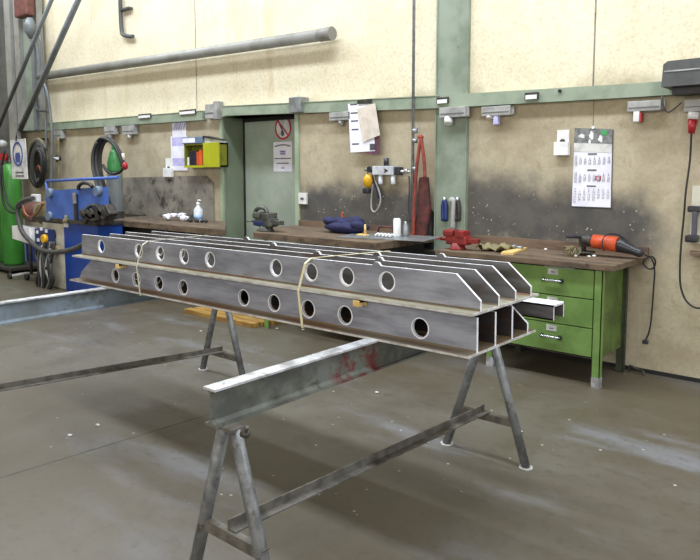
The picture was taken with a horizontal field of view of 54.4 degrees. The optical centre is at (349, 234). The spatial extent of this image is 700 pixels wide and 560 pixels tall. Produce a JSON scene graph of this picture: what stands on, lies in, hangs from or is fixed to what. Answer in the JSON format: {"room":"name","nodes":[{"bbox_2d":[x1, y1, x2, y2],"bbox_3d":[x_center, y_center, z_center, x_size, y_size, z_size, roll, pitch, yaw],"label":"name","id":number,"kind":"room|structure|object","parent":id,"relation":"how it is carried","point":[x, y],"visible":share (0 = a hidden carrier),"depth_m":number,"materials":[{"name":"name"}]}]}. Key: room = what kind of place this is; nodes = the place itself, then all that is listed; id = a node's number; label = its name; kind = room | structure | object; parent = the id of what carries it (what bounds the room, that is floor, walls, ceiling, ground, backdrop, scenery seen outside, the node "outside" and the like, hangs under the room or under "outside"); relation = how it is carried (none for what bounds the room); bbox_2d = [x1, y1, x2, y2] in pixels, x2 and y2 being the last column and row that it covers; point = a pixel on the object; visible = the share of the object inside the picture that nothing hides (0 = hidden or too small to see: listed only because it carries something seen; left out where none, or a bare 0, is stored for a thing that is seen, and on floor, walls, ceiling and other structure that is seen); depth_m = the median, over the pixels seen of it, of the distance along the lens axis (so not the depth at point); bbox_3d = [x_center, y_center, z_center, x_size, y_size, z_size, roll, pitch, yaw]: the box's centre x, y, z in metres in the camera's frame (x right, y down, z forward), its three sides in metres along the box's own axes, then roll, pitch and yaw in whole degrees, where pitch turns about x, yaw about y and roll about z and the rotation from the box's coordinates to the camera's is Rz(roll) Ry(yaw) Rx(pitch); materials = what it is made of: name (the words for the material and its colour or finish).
{"room":"metal workshop","nodes":[
{"label":"metal workshop","id":0,"kind":"room"},
{"bbox_2d":[0,262,699,559],"bbox_3d":[-3.630,1.363,2.821,21.000,0.150,11.360,5,7,40],"label":"floor","id":1,"kind":"structure","parent":0,"point":[615,474],"depth_m":3.73,"materials":[{"name":"concrete"}]},
{"bbox_2d":[0,261,37,272],"bbox_3d":[-5.458,0.024,10.795,1.550,1.000,0.550,5,7,40],"label":"trolley","id":2,"kind":"object","parent":1,"relation":"on","point":[25,266],"visible":0.5,"depth_m":10.36,"materials":[{"name":"metal"}]},
{"bbox_2d":[0,208,2,261],"bbox_3d":[-5.482,-0.344,10.880,0.300,1.538,0.300,5,7,40],"label":"gas cylinder","id":3,"kind":"object","parent":2,"relation":"on","point":[1,249],"visible":0.03,"depth_m":10.78,"materials":[{"name":"metal"}]},
{"bbox_2d":[0,157,24,264],"bbox_3d":[-5.228,-0.368,10.527,0.310,1.652,0.310,5,7,40],"label":"gas cylinder","id":4,"kind":"object","parent":2,"relation":"on","point":[13,250],"visible":0.67,"depth_m":10.41,"materials":[{"name":"metal"}]},
{"bbox_2d":[0,140,9,160],"bbox_3d":[-5.283,-1.291,10.392,0.167,0.322,0.202,1,6,15],"label":"pressure gauge","id":5,"kind":"object","parent":4,"relation":"attached to","point":[3,144],"visible":0.81,"depth_m":10.34,"materials":[{"name":"metal"}]},
{"bbox_2d":[0,149,22,213],"bbox_3d":[-4.994,-0.784,10.023,0.692,0.948,0.032,5,7,40],"label":"gas hose","id":6,"kind":"object","parent":5,"relation":"attached to","point":[4,152],"visible":0.81,"depth_m":10.19,"materials":[{"name":"black rubber"}]},
{"bbox_2d":[1,166,14,209],"bbox_3d":[-5.053,-0.699,10.082,0.432,0.674,0.032,5,7,40],"label":"gas hose","id":7,"kind":"object","parent":6,"relation":"attached to","point":[2,178],"visible":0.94,"depth_m":10.17,"materials":[{"name":"black rubber"}]},
{"bbox_2d":[7,243,36,279],"bbox_3d":[-4.652,0.257,9.674,0.438,0.750,0.292,-2,6,-23],"label":"base","id":8,"kind":"object","parent":1,"relation":"on","point":[26,274],"visible":0.85,"depth_m":9.63,"materials":[{"name":"grey metal"}]},
{"bbox_2d":[0,0,45,260],"bbox_3d":[-5.692,-3.303,11.451,1.878,7.500,0.200,5,7,40],"label":"lattice column","id":9,"kind":"structure","parent":1,"relation":"on","point":[14,42],"depth_m":11.27,"materials":[{"name":"metal"}]},
{"bbox_2d":[10,124,27,178],"bbox_3d":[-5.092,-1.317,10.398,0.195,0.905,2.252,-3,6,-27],"label":"hanging sign","id":10,"kind":"object","parent":9,"relation":"attached to","point":[18,146],"visible":0.98,"depth_m":9.60,"materials":[{"name":"plastic"}]},
{"bbox_2d":[14,0,34,18],"bbox_3d":[-5.170,-3.668,10.803,0.420,0.405,0.150,5,7,40],"label":"box","id":11,"kind":"object","parent":9,"relation":"attached to","point":[23,9],"visible":0.98,"depth_m":10.71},
{"bbox_2d":[0,0,53,127],"bbox_3d":[-4.875,-2.947,10.479,3.064,2.500,0.055,5,7,42],"label":"diagonal brace","id":12,"kind":"object","parent":9,"relation":"attached to","point":[50,2],"visible":1,"depth_m":10.65,"materials":[{"name":"grey metal"}]},
{"bbox_2d":[23,17,36,38],"bbox_3d":[-5.018,-3.242,10.680,0.200,0.320,0.195,5,7,40],"label":"warning lamp","id":13,"kind":"object","parent":9,"relation":"attached to","point":[29,25],"visible":0.97,"depth_m":10.62,"materials":[{"name":"grey glass"}]},
{"bbox_2d":[18,0,81,131],"bbox_3d":[-4.245,-2.752,9.892,2.929,2.383,0.073,5,7,42],"label":"diagonal brace","id":14,"kind":"object","parent":9,"relation":"attached to","point":[76,3],"visible":0.92,"depth_m":10.06,"materials":[{"name":"grey metal"}]},
{"bbox_2d":[21,176,124,290],"bbox_3d":[-3.615,-0.030,8.839,2.452,1.479,0.510,5,7,40],"label":"welding machine","id":15,"kind":"object","parent":1,"relation":"on","point":[65,215],"visible":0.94,"depth_m":8.62,"materials":[{"name":"metal"}]},
{"bbox_2d":[12,225,39,242],"bbox_3d":[-4.454,-0.007,9.389,0.576,0.219,0.150,5,7,40],"label":"box","id":16,"kind":"object","parent":15,"relation":"attached to","point":[30,230],"visible":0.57,"depth_m":9.32,"materials":[{"name":"white plastic"}]},
{"bbox_2d":[34,241,55,288],"bbox_3d":[-3.994,0.411,8.922,0.513,0.680,0.099,5,7,40],"label":"cable bundle","id":17,"kind":"object","parent":15,"relation":"hanging from","point":[45,279],"visible":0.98,"depth_m":8.87,"materials":[{"name":"black rubber"}]},
{"bbox_2d":[15,196,81,254],"bbox_3d":[-3.884,-0.121,8.764,1.810,0.739,0.064,5,7,40],"label":"hose","id":18,"kind":"object","parent":15,"relation":"attached to","point":[26,237],"visible":0.98,"depth_m":9.02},
{"bbox_2d":[91,136,127,203],"bbox_3d":[-3.025,-0.727,8.660,0.829,1.064,0.162,5,7,40],"label":"hoses","id":19,"kind":"object","parent":15,"relation":"on","point":[97,150],"visible":0.74,"depth_m":8.82,"materials":[{"name":"black rubber"}]},
{"bbox_2d":[0,414,208,477],"bbox_3d":[-2.026,1.253,3.178,0.006,0.002,3.261,5,8,44],"label":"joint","id":20,"kind":"structure","parent":1,"relation":"on","point":[207,414],"depth_m":3.81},
{"bbox_2d":[107,145,123,210],"bbox_3d":[-3.172,-0.287,9.233,0.202,1.917,0.202,5,7,40],"label":"gas cylinder","id":21,"kind":"object","parent":1,"relation":"on","point":[115,186],"visible":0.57,"depth_m":9.12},
{"bbox_2d":[0,309,244,391],"bbox_3d":[-1.938,0.839,3.988,0.554,0.672,3.072,5,7,40],"label":"trestle","id":22,"kind":"object","parent":1,"relation":"on","point":[217,351],"visible":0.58,"depth_m":4.77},
{"bbox_2d":[0,287,159,325],"bbox_3d":[-1.900,0.437,3.994,0.062,0.128,3.124,5,7,40],"label":"support beam","id":23,"kind":"structure","parent":22,"relation":"on","point":[58,304],"depth_m":4.16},
{"bbox_2d":[135,273,520,343],"bbox_3d":[-0.490,0.294,3.904,3.114,0.150,0.144,4,7,40],"label":"steel t-beam","id":24,"kind":"structure","parent":23,"relation":"on","point":[504,321],"depth_m":2.91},
{"bbox_2d":[508,304,535,337],"bbox_3d":[-0.395,0.284,4.015,3.114,0.150,0.144,4,7,40],"label":"steel t-beam","id":25,"kind":"structure","parent":23,"relation":"on","point":[520,325],"depth_m":3.03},
{"bbox_2d":[114,216,225,235],"bbox_3d":[-2.062,0.298,8.353,2.600,0.920,0.755,5,7,40],"label":"workbench","id":26,"kind":"object","parent":1,"relation":"on","point":[173,225],"visible":0.32,"depth_m":8.10,"materials":[{"name":"brown wood"}]},
{"bbox_2d":[163,213,188,220],"bbox_3d":[-2.149,-0.227,8.504,0.467,0.096,0.234,5,7,40],"label":"crumpled paper","id":27,"kind":"object","parent":26,"relation":"on","point":[182,216],"visible":1,"depth_m":8.49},
{"bbox_2d":[194,199,202,221],"bbox_3d":[-1.855,-0.299,8.327,0.112,0.272,0.111,5,7,40],"label":"soap bottle","id":28,"kind":"object","parent":26,"relation":"on","point":[198,211],"visible":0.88,"depth_m":8.29,"materials":[{"name":"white plastic"}]},
{"bbox_2d":[184,308,259,327],"bbox_3d":[-1.351,0.857,7.093,1.120,0.045,0.100,5,7,40],"label":"plank","id":29,"kind":"object","parent":1,"relation":"on","point":[193,311],"visible":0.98,"depth_m":7.01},
{"bbox_2d":[194,306,269,326],"bbox_3d":[-1.260,0.851,7.160,1.130,0.045,0.100,5,7,40],"label":"plank","id":30,"kind":"object","parent":1,"relation":"on","point":[261,321],"visible":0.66,"depth_m":7.03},
{"bbox_2d":[253,220,433,328],"bbox_3d":[-0.193,0.417,6.681,1.840,1.000,0.904,5,7,40],"label":"workbench","id":31,"kind":"object","parent":1,"relation":"on","point":[307,232],"visible":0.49,"depth_m":6.28,"materials":[{"name":"brown wood"}]},
{"bbox_2d":[247,205,283,231],"bbox_3d":[-0.828,-0.165,6.798,0.426,0.257,0.171,5,7,40],"label":"bench vise","id":32,"kind":"object","parent":31,"relation":"on","point":[265,220],"visible":1,"depth_m":6.76,"materials":[{"name":"grey metal"}]},
{"bbox_2d":[253,225,433,249],"bbox_3d":[-0.200,0.010,6.633,1.840,0.060,0.880,5,7,40],"label":"countertop","id":33,"kind":"structure","parent":31,"relation":"on","point":[293,233],"depth_m":6.28,"materials":[{"name":"brown wood"}]},
{"bbox_2d":[323,212,368,233],"bbox_3d":[-0.032,-0.123,6.622,0.574,0.206,0.288,5,7,40],"label":"tool bag","id":34,"kind":"object","parent":31,"relation":"on","point":[354,224],"visible":0.95,"depth_m":6.53,"materials":[{"name":"blue fabric"}]},
{"bbox_2d":[336,233,439,241],"bbox_3d":[0.348,0.018,6.178,0.852,0.006,0.420,3,6,27],"label":"steel plate","id":35,"kind":"object","parent":31,"relation":"on","point":[354,235],"visible":0.79,"depth_m":6.10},
{"bbox_2d":[393,218,400,236],"bbox_3d":[0.429,-0.070,6.204,0.070,0.165,0.070,5,7,40],"label":"spray can","id":36,"kind":"object","parent":35,"relation":"on","point":[396,221],"visible":0.91,"depth_m":6.18,"materials":[{"name":"white metal"}]},
{"bbox_2d":[190,347,532,559],"bbox_3d":[0.162,0.909,3.012,0.554,0.718,1.832,5,7,40],"label":"trestle","id":37,"kind":"object","parent":1,"relation":"on","point":[253,516],"visible":0.87,"depth_m":2.51,"materials":[{"name":"metal"}]},
{"bbox_2d":[203,338,428,428],"bbox_3d":[0.151,0.510,3.011,0.062,0.133,1.919,5,7,40],"label":"support beam","id":38,"kind":"structure","parent":37,"relation":"on","point":[234,399],"depth_m":2.58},
{"bbox_2d":[70,260,486,358],"bbox_3d":[-0.680,0.316,3.682,3.114,0.150,0.144,4,7,40],"label":"steel t-beam","id":39,"kind":"structure","parent":38,"relation":"on","point":[455,335],"depth_m":3.26,"materials":[{"name":"metal"}]},
{"bbox_2d":[136,235,207,295],"bbox_3d":[-1.077,0.179,4.323,0.080,0.319,0.635,5,7,40],"label":"strap","id":40,"kind":"object","parent":39,"relation":"attached to","point":[201,235],"visible":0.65,"depth_m":4.12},
{"bbox_2d":[297,251,390,327],"bbox_3d":[-0.001,0.255,3.408,0.104,0.321,0.641,5,8,45],"label":"strap","id":41,"kind":"object","parent":39,"relation":"attached to","point":[309,259],"visible":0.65,"depth_m":3.23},
{"bbox_2d":[114,270,504,350],"bbox_3d":[-0.585,0.305,3.793,3.114,0.150,0.144,4,7,40],"label":"steel t-beam","id":42,"kind":"structure","parent":38,"relation":"on","point":[486,321],"depth_m":3.00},
{"bbox_2d":[115,264,125,268],"bbox_3d":[-1.259,0.174,4.478,0.036,0.026,0.602,5,7,40],"label":"spacer","id":43,"kind":"object","parent":42,"relation":"on","point":[118,266],"visible":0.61,"depth_m":4.25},
{"bbox_2d":[72,234,490,316],"bbox_3d":[-0.665,0.145,3.684,3.114,0.165,0.144,4,7,40],"label":"steel t-beam","id":44,"kind":"structure","parent":43,"relation":"on","point":[445,292],"depth_m":3.29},
{"bbox_2d":[109,234,507,310],"bbox_3d":[-0.532,0.137,3.763,3.014,0.165,0.144,4,7,40],"label":"steel t-beam","id":45,"kind":"structure","parent":43,"relation":"on","point":[490,298],"depth_m":3.28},
{"bbox_2d":[125,232,523,304],"bbox_3d":[-0.452,0.126,3.887,3.054,0.165,0.144,4,7,40],"label":"steel t-beam","id":46,"kind":"structure","parent":43,"relation":"on","point":[507,292],"depth_m":3.27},
{"bbox_2d":[353,299,366,306],"bbox_3d":[0.221,0.279,3.217,0.036,0.026,0.602,5,7,40],"label":"spacer","id":47,"kind":"object","parent":42,"relation":"on","point":[358,303],"visible":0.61,"depth_m":2.99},
{"bbox_2d":[151,231,538,299],"bbox_3d":[-0.318,0.118,3.966,2.954,0.165,0.144,4,7,40],"label":"steel t-beam","id":48,"kind":"structure","parent":47,"relation":"on","point":[523,289],"depth_m":3.35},
{"bbox_2d":[512,298,563,320],"bbox_3d":[0.646,0.347,3.402,0.826,0.115,0.140,5,7,40],"label":"channel","id":49,"kind":"object","parent":38,"relation":"on","point":[546,309],"visible":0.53,"depth_m":3.16,"materials":[{"name":"grey metal"}]},
{"bbox_2d":[435,235,648,388],"bbox_3d":[1.481,0.552,5.422,1.490,0.970,0.652,5,7,40],"label":"workbench","id":50,"kind":"object","parent":1,"relation":"on","point":[593,291],"visible":0.68,"depth_m":5.03,"materials":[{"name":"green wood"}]},
{"bbox_2d":[436,229,479,249],"bbox_3d":[0.902,0.039,5.623,0.367,0.164,0.148,5,7,40],"label":"bench vise","id":51,"kind":"object","parent":50,"relation":"on","point":[458,239],"visible":1,"depth_m":5.58,"materials":[{"name":"red paint"}]},
{"bbox_2d":[475,242,515,251],"bbox_3d":[1.189,0.096,5.550,0.266,0.063,0.255,5,7,40],"label":"rag","id":52,"kind":"object","parent":50,"relation":"on","point":[487,246],"visible":0.99,"depth_m":5.50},
{"bbox_2d":[501,247,526,254],"bbox_3d":[1.325,0.126,5.479,0.120,0.018,0.450,3,6,25],"label":"wood offcut","id":53,"kind":"object","parent":50,"relation":"on","point":[512,251],"visible":0.86,"depth_m":5.36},
{"bbox_2d":[435,244,643,271],"bbox_3d":[1.462,0.165,5.386,1.460,0.042,0.630,5,7,40],"label":"countertop","id":54,"kind":"structure","parent":50,"relation":"on","point":[602,262],"depth_m":5.12,"materials":[{"name":"brown wood"}]},
{"bbox_2d":[562,245,581,255],"bbox_3d":[1.684,0.121,5.172,0.146,0.079,0.105,5,7,40],"label":"brush","id":55,"kind":"object","parent":50,"relation":"on","point":[571,247],"visible":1,"depth_m":5.15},
{"bbox_2d":[566,234,643,256],"bbox_3d":[1.925,0.078,5.130,0.537,0.150,0.233,5,7,40],"label":"grinder","id":56,"kind":"object","parent":50,"relation":"on","point":[610,243],"visible":0.94,"depth_m":5.11,"materials":[{"name":"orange plastic"}]},
{"bbox_2d":[642,254,655,343],"bbox_3d":[2.222,0.483,5.071,0.093,0.699,0.160,2,6,18],"label":"cord","id":57,"kind":"object","parent":50,"relation":"hanging from","point":[645,341],"visible":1,"depth_m":5.10,"materials":[{"name":"black rubber"}]},
{"bbox_2d":[21,0,699,378],"bbox_3d":[-0.919,-3.015,7.912,18.000,7.600,0.500,5,7,40],"label":"wall","id":58,"kind":"structure","parent":0,"point":[517,187],"depth_m":6.27,"materials":[{"name":"paint"}]},
{"bbox_2d":[27,138,48,187],"bbox_3d":[-5.023,-1.167,11.043,0.305,0.821,0.907,-4,7,-33],"label":"coil","id":59,"kind":"object","parent":58,"relation":"hanging from","point":[37,156],"visible":1,"depth_m":10.84,"materials":[{"name":"rubber"}]},
{"bbox_2d":[53,130,65,140],"bbox_3d":[-4.631,-1.573,10.845,0.334,0.181,0.090,5,7,40],"label":"box","id":60,"kind":"object","parent":58,"relation":"attached to","point":[61,134],"visible":0.75,"depth_m":10.77,"materials":[{"name":"grey plastic"}]},
{"bbox_2d":[53,138,60,189],"bbox_3d":[-4.650,-0.925,10.838,0.166,1.227,0.106,5,7,40],"label":"pipe","id":61,"kind":"object","parent":60,"relation":"attached to","point":[57,157],"visible":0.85,"depth_m":10.78,"materials":[{"name":"metal"}]},
{"bbox_2d":[104,126,118,137],"bbox_3d":[-3.438,-1.481,9.830,0.304,0.168,0.090,5,7,40],"label":"box","id":62,"kind":"object","parent":58,"relation":"attached to","point":[110,130],"visible":0.94,"depth_m":9.77,"materials":[{"name":"grey plastic"}]},
{"bbox_2d":[21,109,206,132],"bbox_3d":[-4.173,-1.692,10.437,6.220,0.153,0.096,5,7,40],"label":"rail","id":63,"kind":"object","parent":58,"relation":"attached to","point":[191,114],"visible":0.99,"depth_m":9.39,"materials":[{"name":"metal"}]},
{"bbox_2d":[118,0,134,38],"bbox_3d":[-3.075,-3.138,9.368,0.323,0.893,0.078,5,7,40],"label":"conduit","id":64,"kind":"object","parent":58,"relation":"attached to","point":[121,10],"visible":1,"depth_m":9.42,"materials":[{"name":"metal"}]},
{"bbox_2d":[122,125,138,137],"bbox_3d":[-3.065,-1.439,9.514,0.325,0.177,0.090,5,7,40],"label":"box","id":65,"kind":"object","parent":58,"relation":"attached to","point":[129,130],"visible":1,"depth_m":9.45,"materials":[{"name":"grey plastic"}]},
{"bbox_2d":[106,175,214,220],"bbox_3d":[-2.649,-0.535,9.287,2.509,0.561,0.020,5,7,40],"label":"board","id":66,"kind":"object","parent":58,"relation":"attached to","point":[147,196],"visible":0.71,"depth_m":9.08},
{"bbox_2d":[163,158,173,176],"bbox_3d":[-2.407,-0.893,9.024,0.180,0.250,0.055,5,7,40],"label":"dispenser","id":67,"kind":"object","parent":58,"relation":"attached to","point":[168,171],"visible":1,"depth_m":9.01,"materials":[{"name":"white plastic"}]},
{"bbox_2d":[163,168,173,176],"bbox_3d":[-2.409,-0.828,9.028,0.180,0.119,0.049,5,7,40],"label":"tray","id":68,"kind":"object","parent":67,"relation":"on","point":[167,172],"depth_m":8.99,"materials":[{"name":"white plastic"}]},
{"bbox_2d":[172,122,185,135],"bbox_3d":[-2.217,-1.384,8.844,0.310,0.210,0.003,5,7,40],"label":"sheet","id":69,"kind":"object","parent":58,"relation":"attached to","point":[178,129],"visible":0.81,"depth_m":8.85,"materials":[{"name":"white paper"}]},
{"bbox_2d":[171,136,187,170],"bbox_3d":[-2.229,-1.066,8.881,0.356,0.448,0.003,5,7,40],"label":"sheet","id":70,"kind":"object","parent":58,"relation":"attached to","point":[177,148],"visible":0.79,"depth_m":8.89,"materials":[{"name":"white paper"}]},
{"bbox_2d":[36,26,336,79],"bbox_3d":[-2.592,-2.294,8.962,6.400,0.251,0.188,5,7,40],"label":"vent pipe","id":71,"kind":"object","parent":58,"relation":"attached to","point":[326,33],"visible":0.97,"depth_m":8.10,"materials":[{"name":"grey metal"}]},
{"bbox_2d":[35,42,46,149],"bbox_3d":[-4.891,-2.293,10.768,0.279,1.892,0.036,5,7,40],"label":"conduit","id":72,"kind":"object","parent":71,"relation":"attached to","point":[36,44],"visible":0.84,"depth_m":10.72,"materials":[{"name":"grey metal"}]},
{"bbox_2d":[39,35,53,187],"bbox_3d":[-4.743,-1.835,10.685,0.288,2.578,0.044,5,7,40],"label":"conduit","id":73,"kind":"object","parent":71,"relation":"attached to","point":[40,36],"visible":0.81,"depth_m":10.64,"materials":[{"name":"grey metal"}]},
{"bbox_2d":[184,142,227,167],"bbox_3d":[-1.792,-0.985,8.426,0.713,0.300,0.150,5,7,40],"label":"upper cabinet","id":74,"kind":"object","parent":58,"relation":"attached to","point":[215,154],"visible":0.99,"depth_m":8.24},
{"bbox_2d":[182,137,203,143],"bbox_3d":[-1.932,-1.183,8.518,0.410,0.081,0.123,5,7,40],"label":"ring binder","id":75,"kind":"object","parent":74,"relation":"on","point":[185,140],"visible":0.78,"depth_m":8.46,"materials":[{"name":"white paper"}]},
{"bbox_2d":[205,104,212,118],"bbox_3d":[-1.673,-1.508,8.313,0.225,0.175,0.090,5,7,40],"label":"box","id":76,"kind":"object","parent":58,"relation":"attached to","point":[208,107],"visible":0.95,"depth_m":8.30,"materials":[{"name":"grey plastic"}]},
{"bbox_2d":[213,101,223,119],"bbox_3d":[-1.610,-1.502,8.215,0.072,0.218,0.152,5,7,40],"label":"outlet","id":77,"kind":"object","parent":58,"relation":"attached to","point":[217,105],"visible":0.98,"depth_m":8.19,"materials":[{"name":"grey plastic"}]},
{"bbox_2d":[219,114,299,243],"bbox_3d":[-0.957,-0.332,8.081,1.345,2.225,0.380,5,7,40],"label":"trim","id":78,"kind":"structure","parent":58,"relation":"attached to","point":[222,134],"depth_m":8.37,"materials":[{"name":"green paint"}]},
{"bbox_2d":[243,115,294,242],"bbox_3d":[-0.862,-0.336,8.204,1.240,2.170,0.110,5,7,40],"label":"door","id":79,"kind":"structure","parent":58,"relation":"in","point":[263,186],"depth_m":8.31,"materials":[{"name":"green paint"}]},
{"bbox_2d":[273,142,291,171],"bbox_3d":[-0.800,-0.931,8.097,0.315,0.350,0.003,5,7,40],"label":"notice","id":80,"kind":"object","parent":79,"relation":"attached to","point":[282,151],"visible":1,"depth_m":8.10,"materials":[{"name":"white paper"}]},
{"bbox_2d":[275,119,290,139],"bbox_3d":[-0.792,-1.266,8.056,0.275,0.275,0.006,5,7,40],"label":"prohibition sign","id":81,"kind":"object","parent":79,"relation":"attached to","point":[282,127],"visible":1,"depth_m":8.06,"materials":[{"name":"plastic"}]},
{"bbox_2d":[298,193,307,203],"bbox_3d":[-0.517,-0.400,7.462,0.116,0.124,0.036,5,7,40],"label":"light switch","id":82,"kind":"object","parent":58,"relation":"attached to","point":[302,197],"visible":1,"depth_m":7.44,"materials":[{"name":"white plastic"}]},
{"bbox_2d":[329,111,349,125],"bbox_3d":[-0.077,-1.191,6.974,0.312,0.136,0.090,5,7,40],"label":"box","id":83,"kind":"object","parent":58,"relation":"attached to","point":[340,117],"visible":0.88,"depth_m":6.96,"materials":[{"name":"grey plastic"}]},
{"bbox_2d":[364,158,410,184],"bbox_3d":[0.375,-0.618,6.611,0.591,0.258,0.075,5,7,40],"label":"air regulator","id":84,"kind":"object","parent":58,"relation":"attached to","point":[386,169],"visible":0.99,"depth_m":6.60,"materials":[{"name":"silver metal"}]},
{"bbox_2d":[362,172,372,193],"bbox_3d":[0.178,-0.520,6.772,0.101,0.214,0.088,5,7,40],"label":"tool","id":85,"kind":"object","parent":84,"relation":"hanging from","point":[367,180],"visible":1,"depth_m":6.75,"materials":[{"name":"yellow plastic"}]},
{"bbox_2d":[370,175,381,212],"bbox_3d":[0.257,-0.421,6.741,0.136,0.407,0.018,5,7,40],"label":"air hose","id":86,"kind":"object","parent":84,"relation":"hanging from","point":[376,210],"visible":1,"depth_m":6.74,"materials":[{"name":"grey plastic"}]},
{"bbox_2d":[415,177,430,235],"bbox_3d":[0.676,-0.231,6.380,0.186,0.623,0.050,5,7,40],"label":"apron","id":87,"kind":"object","parent":58,"relation":"hanging from","point":[424,199],"visible":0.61,"depth_m":6.34,"materials":[{"name":"red fabric"}]},
{"bbox_2d":[424,209,433,248],"bbox_3d":[0.735,-0.073,6.397,0.124,0.399,0.050,5,7,40],"label":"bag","id":88,"kind":"object","parent":58,"relation":"hanging from","point":[430,245],"visible":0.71,"depth_m":6.36,"materials":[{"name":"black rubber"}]},
{"bbox_2d":[222,81,674,115],"bbox_3d":[1.239,-1.207,5.840,7.240,0.231,0.096,5,7,40],"label":"rail","id":89,"kind":"object","parent":58,"relation":"attached to","point":[649,89],"visible":0.98,"depth_m":5.90,"materials":[{"name":"metal"}]},
{"bbox_2d":[289,96,312,113],"bbox_3d":[-0.517,-1.389,7.300,0.258,0.174,0.140,5,7,40],"label":"junction box","id":90,"kind":"object","parent":89,"relation":"attached to","point":[296,104],"visible":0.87,"depth_m":7.27,"materials":[{"name":"metal"}]},
{"bbox_2d":[348,99,379,153],"bbox_3d":[0.137,-1.070,6.744,0.420,0.538,0.021,5,7,40],"label":"papers","id":91,"kind":"object","parent":89,"relation":"hanging from","point":[364,131],"visible":1,"depth_m":6.73,"materials":[{"name":"paper"}]},
{"bbox_2d":[411,0,419,230],"bbox_3d":[0.607,-3.286,6.114,0.090,6.520,0.054,5,7,40],"label":"supply pipe","id":92,"kind":"object","parent":89,"relation":"attached to","point":[414,130],"visible":0.99,"depth_m":6.32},
{"bbox_2d":[412,134,426,234],"bbox_3d":[0.643,-0.415,6.331,0.159,1.031,0.036,5,7,40],"label":"sling","id":93,"kind":"object","parent":92,"relation":"hanging from","point":[420,137],"visible":0.94,"depth_m":6.32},
{"bbox_2d":[448,197,455,228],"bbox_3d":[0.930,-0.200,6.185,0.081,0.292,0.048,5,7,40],"label":"wrench","id":94,"kind":"object","parent":58,"relation":"hanging from","point":[451,199],"visible":0.98,"depth_m":6.16,"materials":[{"name":"grey metal"}]},
{"bbox_2d":[434,0,470,250],"bbox_3d":[0.923,-2.832,5.989,0.331,7.600,0.045,5,7,40],"label":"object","id":95,"kind":"structure","parent":58,"relation":"attached to","point":[453,17],"depth_m":6.14,"materials":[{"name":"paint"}]},
{"bbox_2d":[441,197,447,220],"bbox_3d":[0.866,-0.237,6.242,0.072,0.222,0.037,5,7,40],"label":"pliers","id":96,"kind":"object","parent":95,"relation":"attached to","point":[444,205],"visible":1,"depth_m":6.23,"materials":[{"name":"blue paint"}]},
{"bbox_2d":[439,106,469,125],"bbox_3d":[0.930,-1.058,6.066,0.294,0.160,0.106,5,7,40],"label":"box","id":97,"kind":"object","parent":58,"relation":"attached to","point":[448,113],"visible":1,"depth_m":6.05,"materials":[{"name":"grey plastic"}]},
{"bbox_2d":[455,197,460,220],"bbox_3d":[0.971,-0.234,6.152,0.068,0.219,0.034,5,7,40],"label":"pliers","id":98,"kind":"object","parent":58,"relation":"hanging from","point":[457,201],"visible":1,"depth_m":6.14,"materials":[{"name":"metal"}]},
{"bbox_2d":[481,105,514,124],"bbox_3d":[1.270,-1.024,5.835,0.299,0.157,0.090,5,7,40],"label":"box","id":99,"kind":"object","parent":58,"relation":"attached to","point":[493,113],"visible":1,"depth_m":5.81,"materials":[{"name":"grey plastic"}]},
{"bbox_2d":[553,130,569,155],"bbox_3d":[1.714,-0.746,5.503,0.120,0.205,0.055,5,7,40],"label":"dispenser","id":100,"kind":"object","parent":58,"relation":"attached to","point":[562,146],"visible":1,"depth_m":5.49,"materials":[{"name":"white plastic"}]},
{"bbox_2d":[553,142,569,155],"bbox_3d":[1.712,-0.698,5.505,0.120,0.109,0.049,5,7,40],"label":"tray","id":101,"kind":"object","parent":100,"relation":"on","point":[560,148],"depth_m":5.48,"materials":[{"name":"white plastic"}]},
{"bbox_2d":[572,126,613,207],"bbox_3d":[1.915,-0.537,5.377,0.319,0.641,0.013,5,7,40],"label":"wall calendar","id":102,"kind":"object","parent":58,"relation":"attached to","point":[593,148],"visible":1,"depth_m":5.38,"materials":[{"name":"white paper"}]},
{"bbox_2d":[592,0,596,85],"bbox_3d":[1.907,-3.850,5.082,0.012,5.400,0.012,5,7,40],"label":"trim","id":103,"kind":"structure","parent":58,"relation":"attached to","point":[595,0],"depth_m":5.30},
{"bbox_2d":[502,344,699,382],"bbox_3d":[-1.085,0.771,8.078,18.000,0.030,0.012,5,7,40],"label":"trim","id":104,"kind":"structure","parent":58,"relation":"attached to","point":[681,377],"depth_m":5.41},
{"bbox_2d":[627,100,665,121],"bbox_3d":[2.196,-0.915,5.050,0.264,0.155,0.090,5,7,40],"label":"box","id":105,"kind":"object","parent":58,"relation":"attached to","point":[635,107],"visible":1,"depth_m":5.04,"materials":[{"name":"grey plastic"}]},
{"bbox_2d":[661,58,699,95],"bbox_3d":[3.280,-1.036,3.979,2.684,0.254,0.285,5,7,40],"label":"duct","id":106,"kind":"object","parent":58,"relation":"attached to","point":[682,76],"visible":1,"depth_m":4.68,"materials":[{"name":"metal"}]},
{"bbox_2d":[684,99,699,112],"bbox_3d":[2.455,-0.917,4.828,0.155,0.086,0.090,5,7,40],"label":"box","id":107,"kind":"object","parent":58,"relation":"attached to","point":[691,105],"visible":0.99,"depth_m":4.81,"materials":[{"name":"grey plastic"}]},
{"bbox_2d":[687,112,699,133],"bbox_3d":[2.418,-0.792,4.798,0.076,0.154,0.072,5,7,40],"label":"plug","id":108,"kind":"object","parent":107,"relation":"attached to","point":[693,117],"visible":1,"depth_m":4.78,"materials":[{"name":"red plastic"}]},
{"bbox_2d":[679,133,699,308],"bbox_3d":[2.471,-0.097,4.833,0.233,1.261,0.035,5,7,40],"label":"power cable","id":109,"kind":"object","parent":108,"relation":"hanging from","point":[690,152],"visible":1,"depth_m":4.90,"materials":[{"name":"black rubber"}]},
{"bbox_2d":[685,186,699,243],"bbox_3d":[2.471,-0.142,4.872,0.102,0.416,0.115,5,7,40],"label":"wall telephone","id":110,"kind":"object","parent":58,"relation":"attached to","point":[693,237],"visible":1,"depth_m":4.87,"materials":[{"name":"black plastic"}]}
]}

